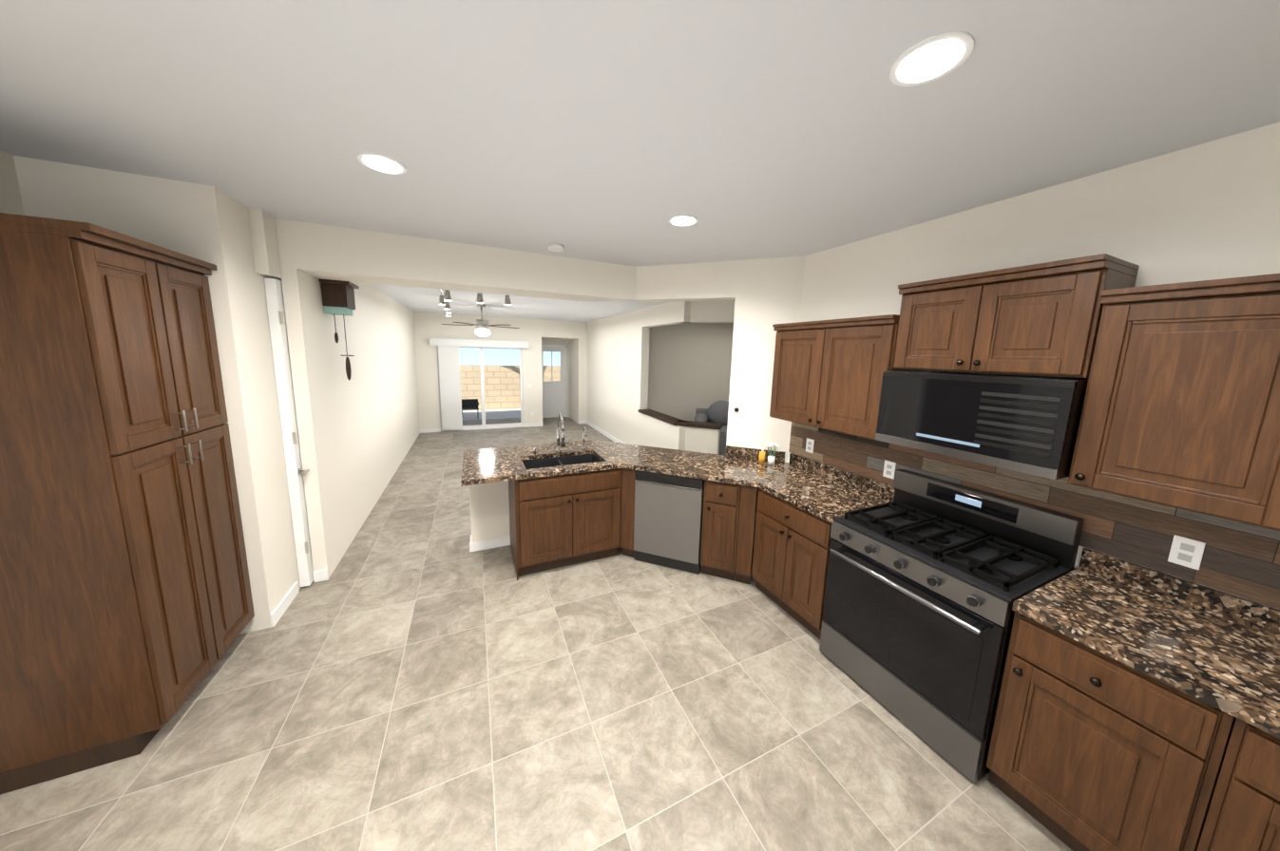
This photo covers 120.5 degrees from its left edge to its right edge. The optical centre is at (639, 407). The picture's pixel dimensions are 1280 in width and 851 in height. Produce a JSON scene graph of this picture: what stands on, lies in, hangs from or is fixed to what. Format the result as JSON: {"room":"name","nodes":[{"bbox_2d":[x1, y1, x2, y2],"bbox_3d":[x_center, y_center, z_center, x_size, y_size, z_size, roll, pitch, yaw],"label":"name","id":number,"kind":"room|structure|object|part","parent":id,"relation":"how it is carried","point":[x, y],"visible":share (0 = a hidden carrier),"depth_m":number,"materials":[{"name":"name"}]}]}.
{"room":"kitchen","nodes":[
{"label":"kitchen","id":0,"kind":"room"},
{"bbox_2d":[0,150,26,215],"bbox_3d":[-2.072,0.506,-0.383,0.150,2.750,5.470,-2,9,-24],"label":"wall","id":1,"kind":"structure","parent":0,"point":[10,190],"depth_m":1.76,"materials":[{"name":"beige paint"}]},
{"bbox_2d":[15,155,178,252],"bbox_3d":[-2.857,0.120,2.149,0.480,2.750,0.158,-2,9,-24],"label":"wall","id":2,"kind":"structure","parent":0,"point":[137,206],"depth_m":1.90,"materials":[{"name":"beige paint"}]},
{"bbox_2d":[167,179,300,634],"bbox_3d":[-3.817,-0.328,5.073,0.160,2.750,6.338,-2,9,-24],"label":"wall","id":3,"kind":"structure","parent":0,"point":[208,223],"depth_m":2.32,"materials":[{"name":"beige paint"}]},
{"bbox_2d":[270,581,299,627],"bbox_3d":[-2.542,1.404,2.624,0.012,0.090,0.385,-2,9,-24],"label":"baseboard","id":4,"kind":"structure","parent":3,"relation":"attached to","point":[280,609],"depth_m":2.59,"materials":[{"name":"white wood"}]},
{"bbox_2d":[247,207,420,578],"bbox_3d":[-3.741,-0.357,5.291,0.160,2.750,6.000,-2,9,-24],"label":"wall","id":5,"kind":"structure","parent":0,"point":[358,432],"depth_m":3.38,"materials":[{"name":"beige paint"}]},
{"bbox_2d":[264,277,313,587],"bbox_3d":[-2.722,0.199,3.050,0.119,2.318,0.890,-2,9,-24],"label":"door","id":6,"kind":"structure","parent":5,"relation":"in","point":[274,293],"depth_m":2.69,"materials":[{"name":"white wood"}]},
{"bbox_2d":[318,278,359,381],"bbox_3d":[-2.624,-0.662,3.244,0.200,0.855,0.300,-2,9,-24],"label":"clock","id":7,"kind":"object","parent":5,"relation":"attached to","point":[337,297],"visible":0.98,"depth_m":3.11,"materials":[{"name":"brown wood"}]},
{"bbox_2d":[291,220,636,302],"bbox_3d":[-1.336,-1.236,3.336,2.667,0.330,0.400,-2,9,-24],"label":"header beam","id":8,"kind":"structure","parent":0,"point":[332,253],"depth_m":3.04,"materials":[{"name":"beige paint"}]},
{"bbox_2d":[412,311,587,429],"bbox_3d":[-3.275,-0.859,8.845,4.380,2.750,0.150,-2,9,-24],"label":"wall","id":9,"kind":"structure","parent":0,"point":[536,334],"depth_m":8.82,"materials":[{"name":"beige paint"}]},
{"bbox_2d":[420,428,440,433],"bbox_3d":[-4.750,0.527,8.294,0.420,0.090,0.012,-2,9,-24],"label":"baseboard","id":10,"kind":"structure","parent":9,"relation":"attached to","point":[425,430],"depth_m":8.28,"materials":[{"name":"white wood"}]},
{"bbox_2d":[429,338,528,430],"bbox_3d":[-3.674,-0.531,8.566,2.080,2.060,0.106,-2,9,-24],"label":"vertical blinds","id":11,"kind":"object","parent":9,"relation":"attached to","point":[448,357],"visible":1,"depth_m":8.29,"materials":[{"name":"white plastic"}]},
{"bbox_2d":[437,345,523,431],"bbox_3d":[-3.735,-0.482,8.681,1.816,2.028,0.070,-2,9,-24],"label":"door frame","id":12,"kind":"structure","parent":9,"relation":"attached to","point":[483,426],"depth_m":8.74,"materials":[{"name":"white"}]},
{"bbox_2d":[523,422,542,427],"bbox_3d":[-2.689,0.445,9.229,0.470,0.090,0.012,-2,9,-24],"label":"baseboard","id":13,"kind":"structure","parent":9,"relation":"attached to","point":[533,424],"depth_m":9.22,"materials":[{"name":"white wood"}]},
{"bbox_2d":[541,345,566,418],"bbox_3d":[-2.496,-0.712,10.398,0.806,2.055,0.133,-2,9,-24],"label":"door","id":14,"kind":"structure","parent":9,"relation":"attached to","point":[554,398],"depth_m":10.46,"materials":[{"name":"white"}]},
{"bbox_2d":[0,417,1072,850],"bbox_3d":[1.226,1.167,5.423,11.000,0.050,13.100,-2,9,-24],"label":"floor","id":15,"kind":"structure","parent":0,"point":[410,674],"depth_m":1.82,"materials":[{"name":"tile"}]},
{"bbox_2d":[0,212,254,795],"bbox_3d":[-2.602,0.397,1.781,0.661,2.320,0.780,-2,9,-24],"label":"pantry cabinet","id":16,"kind":"object","parent":15,"relation":"on","point":[126,612],"visible":1,"depth_m":1.56,"materials":[{"name":"brown wood"}]},
{"bbox_2d":[508,468,621,580],"bbox_3d":[-0.706,0.946,3.399,0.912,0.868,0.672,-2,9,-24],"label":"base cabinet","id":17,"kind":"object","parent":15,"relation":"on","point":[561,521],"visible":0.88,"depth_m":3.12,"materials":[{"name":"brown wood"}]},
{"bbox_2d":[460,439,653,486],"bbox_3d":[-0.272,0.541,3.714,2.746,0.224,0.960,-2,9,-24],"label":"countertop","id":18,"kind":"structure","parent":17,"relation":"on","point":[502,464],"depth_m":3.41,"materials":[{"name":"black stone"}]},
{"bbox_2d":[533,411,587,453],"bbox_3d":[-0.747,0.238,3.496,0.516,0.411,0.247,-2,9,-24],"label":"faucet set","id":19,"kind":"object","parent":18,"relation":"on","point":[562,444],"visible":1,"depth_m":3.56,"materials":[{"name":"silver metal"}]},
{"bbox_2d":[620,468,635,557],"bbox_3d":[-0.060,0.955,3.452,0.129,0.868,0.300,5,9,20],"label":"cabinet filler","id":20,"kind":"object","parent":15,"relation":"on","point":[627,514],"visible":0.54,"depth_m":3.31,"materials":[{"name":"brown wood"}]},
{"bbox_2d":[633,470,704,574],"bbox_3d":[0.330,0.967,3.441,0.598,0.866,0.610,5,9,20],"label":"dishwasher","id":21,"kind":"object","parent":15,"relation":"on","point":[668,521],"visible":0.85,"depth_m":3.16,"materials":[{"name":"grey metal"}]},
{"bbox_2d":[694,401,728,455],"bbox_3d":[2.158,0.401,6.978,2.240,0.968,0.970,3,8,10],"label":"recliner sofa","id":22,"kind":"object","parent":15,"relation":"on","point":[716,412],"visible":0.15,"depth_m":7.08,"materials":[{"name":"grey fabric"}]},
{"bbox_2d":[700,479,757,584],"bbox_3d":[0.810,1.005,3.259,0.413,0.868,0.661,5,9,20],"label":"base cabinet","id":23,"kind":"object","parent":15,"relation":"on","point":[721,506],"depth_m":2.99,"materials":[{"name":"brown wood"}]},
{"bbox_3d":[0.865,1.045,2.991,0.120,0.868,0.070,5,9,20],"label":"base cabinet filler","id":24,"kind":"part","parent":23,"relation":"part of","materials":[{"name":"brown wood"}]},
{"bbox_2d":[751,488,832,639],"bbox_3d":[1.318,1.092,2.750,0.686,0.868,0.680,-2,9,-24],"label":"base cabinet","id":25,"kind":"object","parent":15,"relation":"on","point":[792,546],"visible":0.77,"depth_m":2.57,"materials":[{"name":"brown wood"}]},
{"bbox_2d":[609,445,894,522],"bbox_3d":[0.769,0.550,2.846,1.568,0.140,1.466,-2,9,-24],"label":"countertop","id":26,"kind":"structure","parent":25,"relation":"on","point":[827,492],"depth_m":3.01,"materials":[{"name":"black stone"}]},
{"bbox_2d":[758,446,765,464],"bbox_3d":[1.114,0.437,3.336,0.058,0.157,0.056,-2,9,-24],"label":"soap bottle","id":27,"kind":"object","parent":26,"relation":"on","point":[761,459],"visible":1,"depth_m":3.32,"materials":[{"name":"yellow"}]},
{"bbox_2d":[765,440,779,464],"bbox_3d":[1.203,0.415,3.334,0.107,0.206,0.108,-2,9,-24],"label":"potted plant","id":28,"kind":"object","parent":26,"relation":"on","point":[771,459],"visible":1,"depth_m":3.32,"materials":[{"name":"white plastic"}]},
{"bbox_2d":[819,468,1084,783],"bbox_3d":[1.593,1.056,2.028,0.698,1.160,0.814,-2,9,-24],"label":"range","id":29,"kind":"object","parent":15,"relation":"on","point":[930,581],"visible":1,"depth_m":1.84,"materials":[{"name":"black metal"}]},
{"bbox_2d":[986,611,1236,850],"bbox_3d":[1.903,1.291,1.477,0.686,0.868,0.485,-2,9,-24],"label":"base cabinet","id":30,"kind":"object","parent":15,"relation":"on","point":[1091,750],"visible":0.79,"depth_m":1.31,"materials":[{"name":"brown wood"}]},
{"bbox_2d":[1196,718,1279,850],"bbox_3d":[2.160,1.378,0.919,0.686,0.868,0.750,-2,9,-24],"label":"base cabinet","id":31,"kind":"object","parent":15,"relation":"on","point":[1243,814],"visible":0.85,"depth_m":1.06,"materials":[{"name":"brown wood"}]},
{"bbox_2d":[1012,548,1279,739],"bbox_3d":[2.243,0.894,0.732,0.656,0.140,1.996,-2,9,-24],"label":"countertop","id":32,"kind":"structure","parent":31,"relation":"on","point":[1210,647],"depth_m":1.35,"materials":[{"name":"black stone"}]},
{"bbox_2d":[469,480,621,542],"bbox_3d":[-0.406,0.919,3.636,2.331,0.868,0.997,-2,9,-24],"label":"wall","id":33,"kind":"structure","parent":0,"point":[489,510],"depth_m":3.46,"materials":[{"name":"beige paint"}]},
{"bbox_2d":[469,535,510,553],"bbox_3d":[-1.186,1.297,3.606,0.900,0.090,0.012,-2,9,-24],"label":"baseboard","id":34,"kind":"structure","parent":33,"relation":"attached to","point":[480,545],"depth_m":3.49,"materials":[{"name":"white wood"}]},
{"bbox_2d":[0,0,1279,322],"bbox_3d":[1.554,-1.506,4.467,11.000,0.210,11.860,-2,9,-24],"label":"ceiling","id":35,"kind":"structure","parent":0,"point":[616,131],"depth_m":1.31,"materials":[{"name":"white paint"}]},
{"bbox_2d":[357,152,406,174],"bbox_3d":[-1.236,-1.167,1.758,0.196,0.008,0.196,-2,9,-24],"label":"recessed light","id":36,"kind":"object","parent":35,"relation":"in","point":[382,163],"visible":1,"depth_m":1.74,"materials":[{"name":"white plastic"}]},
{"bbox_2d":[438,288,452,316],"label":"spotlights","id":37,"kind":"object","parent":35,"relation":"attached to","point":[446,299],"depth_m":4.16,"materials":[{"name":"silver metal"}]},
{"bbox_2d":[440,304,511,336],"bbox_3d":[-2.815,-1.498,6.259,1.080,0.542,0.852,-2,9,-24],"label":"ceiling fan","id":38,"kind":"object","parent":35,"relation":"hanging from","point":[482,330],"depth_m":6.37,"materials":[{"name":"silver metal"}]},
{"bbox_3d":[-3.182,-1.443,6.414,0.521,0.010,0.130,1,8,-7],"label":"ceiling fan blade","id":39,"kind":"part","parent":38,"relation":"part of","materials":[{"name":"wood"}]},
{"bbox_3d":[-2.873,-1.385,6.065,0.130,0.010,0.521,3,8,11],"label":"ceiling fan blade","id":40,"kind":"part","parent":38,"relation":"part of","materials":[{"name":"wood"}]},
{"bbox_3d":[-2.440,-1.400,6.250,0.521,0.010,0.130,6,9,29],"label":"ceiling fan blade","id":41,"kind":"part","parent":38,"relation":"part of","materials":[{"name":"wood"}]},
{"bbox_2d":[476,292,483,304],"label":"spotlights","id":42,"kind":"object","parent":35,"relation":"attached to","point":[479,300],"depth_m":3.92,"materials":[{"name":"silver metal"}]},
{"bbox_2d":[503,295,511,305],"label":"spotlights","id":43,"kind":"object","parent":35,"relation":"attached to","point":[507,302],"depth_m":4.02,"materials":[{"name":"silver metal"}]},
{"bbox_2d":[548,243,564,251],"bbox_3d":[-0.697,-1.325,3.036,0.130,0.035,0.130,-2,9,-24],"label":"smoke detector","id":44,"kind":"object","parent":35,"relation":"attached to","point":[555,247],"visible":1,"depth_m":2.99,"materials":[{"name":"white plastic"}]},
{"bbox_2d":[668,214,698,226],"bbox_3d":[0.282,-1.220,2.392,0.196,0.008,0.196,-2,9,-24],"label":"recessed light","id":45,"kind":"object","parent":35,"relation":"in","point":[683,220],"visible":1,"depth_m":2.38,"materials":[{"name":"white plastic"}]},
{"bbox_2d":[889,31,974,86],"bbox_3d":[0.849,-1.015,1.073,0.196,0.008,0.196,-2,9,-24],"label":"recessed light","id":46,"kind":"object","parent":35,"relation":"in","point":[931,59],"visible":1,"depth_m":1.06,"materials":[{"name":"white plastic"}]},
{"bbox_2d":[586,300,707,452],"bbox_3d":[-0.279,-0.573,7.402,0.180,2.750,5.305,-2,9,-24],"label":"wall","id":47,"kind":"structure","parent":0,"point":[618,362],"depth_m":6.97,"materials":[{"name":"beige paint"}]},
{"bbox_2d":[585,420,624,443],"bbox_3d":[-0.461,0.725,7.685,0.012,0.090,4.710,-2,9,-24],"label":"baseboard","id":48,"kind":"structure","parent":47,"relation":"attached to","point":[599,429],"depth_m":8.49,"materials":[{"name":"white wood"}]},
{"bbox_2d":[647,323,733,421],"bbox_3d":[2.382,-0.645,8.373,5.530,2.750,0.160,-2,9,-24],"label":"wall","id":49,"kind":"structure","parent":0,"point":[689,371],"depth_m":7.61,"materials":[{"name":"beige paint"}]},
{"bbox_2d":[700,300,735,454],"bbox_3d":[1.690,-0.191,5.108,1.482,2.750,1.662,-2,9,-24],"label":"wall","id":50,"kind":"structure","parent":0,"point":[718,311],"depth_m":5.07,"materials":[{"name":"beige paint"}]},
{"bbox_2d":[637,408,722,429],"bbox_3d":[0.621,0.176,5.937,0.625,0.048,1.792,-2,9,-24],"label":"cap","id":51,"kind":"object","parent":50,"relation":"on","point":[668,419],"visible":1,"depth_m":5.51,"materials":[{"name":"brown wood"}]},
{"bbox_2d":[634,255,805,548],"bbox_3d":[0.725,-0.007,3.667,1.677,2.750,0.150,5,9,20],"label":"wall","id":52,"kind":"structure","parent":0,"point":[765,295],"depth_m":3.41,"materials":[{"name":"beige paint"}]},
{"bbox_2d":[787,121,1279,611],"bbox_3d":[2.375,0.366,1.380,0.150,2.750,4.700,-2,9,-24],"label":"wall","id":53,"kind":"structure","parent":0,"point":[1208,211],"depth_m":1.65,"materials":[{"name":"beige paint"}]},
{"bbox_2d":[769,314,923,442],"bbox_3d":[1.450,-0.237,2.709,0.386,0.775,0.957,-2,9,-24],"label":"upper cabinet","id":54,"kind":"object","parent":53,"relation":"attached to","point":[828,374],"visible":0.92,"depth_m":2.55,"materials":[{"name":"brown wood"}]},
{"bbox_2d":[819,428,857,439],"bbox_3d":[1.462,0.182,2.710,0.016,0.051,0.301,-2,9,-24],"label":"towel holder","id":55,"kind":"object","parent":54,"relation":"attached to","point":[855,438],"visible":0.67,"depth_m":2.69,"materials":[{"name":"black plastic"}]},
{"bbox_2d":[893,253,1139,378],"bbox_3d":[1.818,-0.421,1.883,0.386,0.485,0.772,-2,9,-24],"label":"upper cabinet","id":56,"kind":"object","parent":53,"relation":"attached to","point":[1041,319],"visible":1,"depth_m":1.70,"materials":[{"name":"brown wood"}]},
{"bbox_2d":[875,370,1088,479],"bbox_3d":[1.787,0.037,1.940,0.426,0.420,0.768,-2,9,-24],"label":"over-the-range microwave","id":57,"kind":"object","parent":56,"relation":"attached to","point":[1025,425],"visible":0.98,"depth_m":1.74,"materials":[{"name":"black metal"}]},
{"bbox_2d":[788,421,1279,610],"bbox_3d":[2.168,0.601,1.657,0.009,0.568,3.800,-2,9,-24],"label":"tile backsplash","id":58,"kind":"structure","parent":53,"relation":"attached to","point":[1240,560],"depth_m":1.66,"materials":[{"name":"brown tile"}]},
{"bbox_2d":[805,438,814,453],"bbox_3d":[1.466,0.333,3.158,0.008,0.116,0.072,-2,9,-24],"label":"electrical outlet","id":59,"kind":"object","parent":58,"relation":"attached to","point":[810,446],"visible":1,"depth_m":3.15,"materials":[{"name":"white plastic"}]},
{"bbox_2d":[882,460,896,478],"bbox_3d":[1.743,0.437,2.557,0.008,0.116,0.072,-2,9,-24],"label":"electrical outlet","id":60,"kind":"object","parent":58,"relation":"attached to","point":[888,469],"visible":0.95,"depth_m":2.55,"materials":[{"name":"white plastic"}]},
{"bbox_2d":[1167,534,1205,570],"bbox_3d":[2.232,0.593,1.494,0.008,0.116,0.072,-2,9,-24],"label":"electrical outlet","id":61,"kind":"object","parent":58,"relation":"attached to","point":[1186,552],"visible":1,"depth_m":1.49,"materials":[{"name":"white plastic"}]},
{"bbox_2d":[1067,273,1279,531],"bbox_3d":[2.077,-0.036,1.346,0.386,0.800,0.505,-2,9,-24],"label":"upper cabinet","id":62,"kind":"object","parent":53,"relation":"attached to","point":[1181,407],"visible":1,"depth_m":1.29,"materials":[{"name":"brown wood"}]},
{"label":"outside","id":63,"kind":"structure","parent":0,"visible":0},
{"bbox_2d":[462,408,520,420],"bbox_3d":[-3.750,0.048,12.660,22.000,0.080,6.850,-2,9,-24],"label":"patio","id":64,"kind":"structure","parent":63,"point":[471,414],"depth_m":11.11,"materials":[{"name":"concrete"}]},
{"bbox_2d":[461,399,478,419],"bbox_3d":[-4.797,0.056,10.318,0.480,0.520,0.440,-2,9,-24],"label":"garden chair","id":65,"kind":"object","parent":64,"relation":"on","point":[466,403],"depth_m":10.43,"materials":[{"name":"black metal"}]},
{"bbox_2d":[459,364,560,410],"bbox_3d":[-3.700,-0.694,12.484,22.000,1.440,0.200,-2,9,-24],"label":"fence","id":66,"kind":"object","parent":64,"relation":"on","point":[508,397],"depth_m":11.94,"materials":[{"name":"beige brick"}]}
]}

